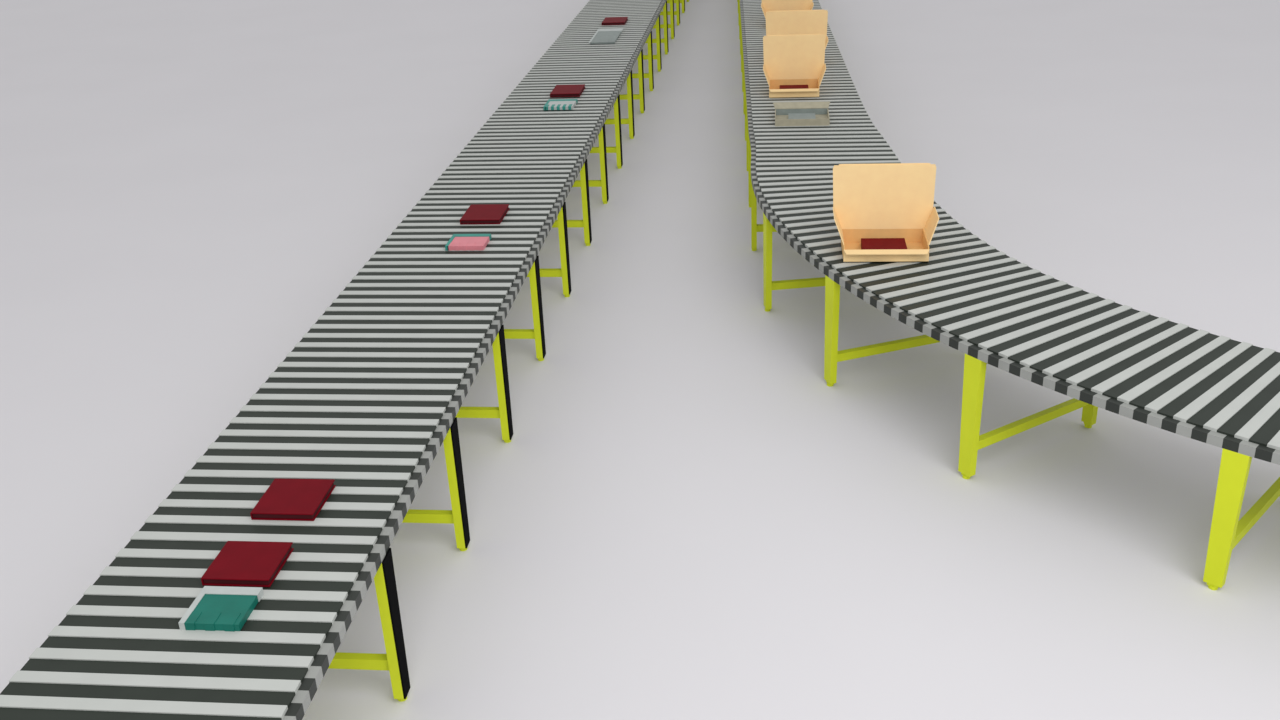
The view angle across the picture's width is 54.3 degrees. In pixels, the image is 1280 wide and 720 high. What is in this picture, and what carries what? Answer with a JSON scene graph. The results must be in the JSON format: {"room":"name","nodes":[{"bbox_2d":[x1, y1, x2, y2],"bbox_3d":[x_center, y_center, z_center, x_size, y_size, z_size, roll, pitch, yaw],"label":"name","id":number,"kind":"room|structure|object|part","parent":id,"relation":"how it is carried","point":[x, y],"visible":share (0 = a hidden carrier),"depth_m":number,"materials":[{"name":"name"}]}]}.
{"room":"factory floor","nodes":[
{"label":"factory floor","id":0,"kind":"room"},
{"bbox_2d":[0,0,1279,719],"bbox_3d":[3.443,-10.358,30.833,80.000,0.100,95.000,0,25,6],"label":"floor","id":1,"kind":"structure","parent":0,"point":[681,517],"depth_m":8.84,"materials":[{"name":"paint"}]},
{"bbox_2d":[0,0,688,719],"bbox_3d":[-0.516,-3.345,14.964,1.108,0.820,27.041,0,25,6],"label":"conveyor","id":2,"kind":"object","parent":1,"relation":"on","point":[367,399],"visible":0.91,"depth_m":6.11,"materials":[{"name":"grey metal"}]},
{"bbox_2d":[178,586,263,631],"bbox_3d":[-1.598,0.950,4.768,0.236,0.033,0.236,0,25,6],"label":"packet","id":3,"kind":"object","parent":2,"relation":"on","point":[215,608],"visible":1,"depth_m":4.74,"materials":[{"name":"teal plastic"}]},
{"bbox_2d":[201,541,293,586],"bbox_3d":[-1.583,0.822,5.040,0.280,0.035,0.270,0,25,6],"label":"book","id":4,"kind":"object","parent":2,"relation":"on","point":[238,563],"visible":1,"depth_m":5.01,"materials":[{"name":"red"}]},
{"bbox_2d":[250,478,335,520],"bbox_3d":[-1.522,0.612,5.487,0.280,0.035,0.295,0,25,6],"label":"book","id":5,"kind":"object","parent":2,"relation":"on","point":[284,499],"visible":1,"depth_m":5.45,"materials":[{"name":"red"}]},
{"bbox_2d":[445,234,491,250],"bbox_3d":[-1.172,-0.806,8.521,0.266,0.033,0.246,0,25,6],"label":"packet","id":6,"kind":"object","parent":2,"relation":"on","point":[457,242],"visible":1,"depth_m":8.48,"materials":[{"name":"pink plastic"}]},
{"bbox_2d":[460,204,509,224],"bbox_3d":[-1.126,-1.060,9.063,0.290,0.035,0.360,0,25,6],"label":"book","id":7,"kind":"object","parent":2,"relation":"on","point":[476,213],"visible":1,"depth_m":9.01,"materials":[{"name":"red"}]},
{"bbox_2d":[543,99,577,109],"bbox_3d":[-0.770,-2.479,12.099,0.286,0.033,0.306,0,25,6],"label":"packet","id":8,"kind":"object","parent":2,"relation":"on","point":[551,104],"visible":1,"depth_m":12.04,"materials":[{"name":"teal plastic"}]},
{"bbox_2d":[550,84,584,96],"bbox_3d":[-0.730,-2.726,12.628,0.300,0.035,0.410,0,25,6],"label":"book","id":9,"kind":"object","parent":2,"relation":"on","point":[576,90],"visible":1,"depth_m":12.55,"materials":[{"name":"red"}]},
{"bbox_2d":[589,28,622,43],"bbox_3d":[-0.412,-3.983,15.328,0.316,0.023,0.906,0,25,6],"label":"packet","id":10,"kind":"object","parent":2,"relation":"on","point":[605,35],"visible":1,"depth_m":15.27,"materials":[{"name":"white plastic"}]},
{"bbox_2d":[602,17,627,24],"bbox_3d":[-0.325,-4.412,16.232,0.300,0.035,0.410,0,25,6],"label":"book","id":11,"kind":"object","parent":2,"relation":"on","point":[608,20],"visible":1,"depth_m":16.14,"materials":[{"name":"red"}]},
{"bbox_2d":[737,0,1279,589],"bbox_3d":[2.270,-3.518,15.061,4.120,0.820,23.653,-5,25,-5],"label":"conveyor","id":12,"kind":"object","parent":1,"relation":"on","point":[975,299],"visible":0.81,"depth_m":7.08,"materials":[{"name":"grey metal"}]},
{"bbox_2d":[761,0,813,18],"bbox_3d":[1.822,-4.412,15.434,0.649,0.526,0.496,0,25,6],"label":"carton","id":13,"kind":"object","parent":12,"relation":"on","point":[766,5],"visible":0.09,"depth_m":15.60,"materials":[{"name":"cardboard"}]},
{"bbox_3d":[1.839,-4.541,15.594,0.646,0.426,0.097,0,25,6],"label":"lid","id":14,"kind":"part","parent":13,"relation":"part of","materials":[{"name":"cardboard"}]},
{"bbox_2d":[763,34,825,97],"bbox_3d":[1.497,-2.852,12.095,0.609,0.526,0.496,0,25,6],"label":"carton","id":15,"kind":"object","parent":12,"relation":"on","point":[794,66],"visible":1,"depth_m":12.22,"materials":[{"name":"cardboard"}]},
{"bbox_2d":[769,79,818,97],"bbox_3d":[1.500,-2.640,12.143,0.480,0.100,0.405,0,25,6],"label":"tray","id":16,"kind":"object","parent":15,"relation":"on","point":[778,88],"depth_m":12.12,"materials":[{"name":"cardboard"}]},
{"bbox_2d":[780,85,808,88],"bbox_3d":[1.504,-2.637,12.180,0.280,0.050,0.220,0,25,6],"label":"book","id":17,"kind":"object","parent":15,"relation":"on","point":[781,86],"depth_m":12.18,"materials":[{"name":"red"}]},
{"bbox_2d":[766,10,827,48],"bbox_3d":[1.678,-3.442,13.352,0.669,0.526,0.496,0,25,6],"label":"carton","id":18,"kind":"object","parent":12,"relation":"on","point":[788,22],"visible":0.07,"depth_m":13.46,"materials":[{"name":"cardboard"}]},
{"bbox_2d":[773,101,829,125],"bbox_3d":[1.457,-2.218,11.227,0.520,0.105,0.460,0,25,6],"label":"tray","id":19,"kind":"object","parent":12,"relation":"on","point":[786,113],"visible":1,"depth_m":11.34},
{"bbox_2d":[833,163,938,262],"bbox_3d":[1.565,-0.941,7.954,0.659,0.526,0.496,0,25,6],"label":"carton","id":20,"kind":"object","parent":12,"relation":"on","point":[883,212],"visible":1,"depth_m":8.08,"materials":[{"name":"cardboard"}]},
{"bbox_2d":[861,238,906,249],"bbox_3d":[1.572,-0.726,8.039,0.280,0.050,0.220,0,25,6],"label":"book","id":21,"kind":"object","parent":20,"relation":"on","point":[866,243],"depth_m":8.03,"materials":[{"name":"red"}]},
{"bbox_3d":[1.582,-1.070,8.113,0.656,0.426,0.097,0,25,6],"label":"lid","id":22,"kind":"part","parent":20,"relation":"part of","materials":[{"name":"cardboard"}]},
{"bbox_2d":[841,229,928,262],"bbox_3d":[1.568,-0.728,8.003,0.530,0.100,0.405,0,25,6],"label":"tray","id":23,"kind":"object","parent":20,"relation":"on","point":[857,245],"depth_m":8.03,"materials":[{"name":"cardboard"}]}
]}

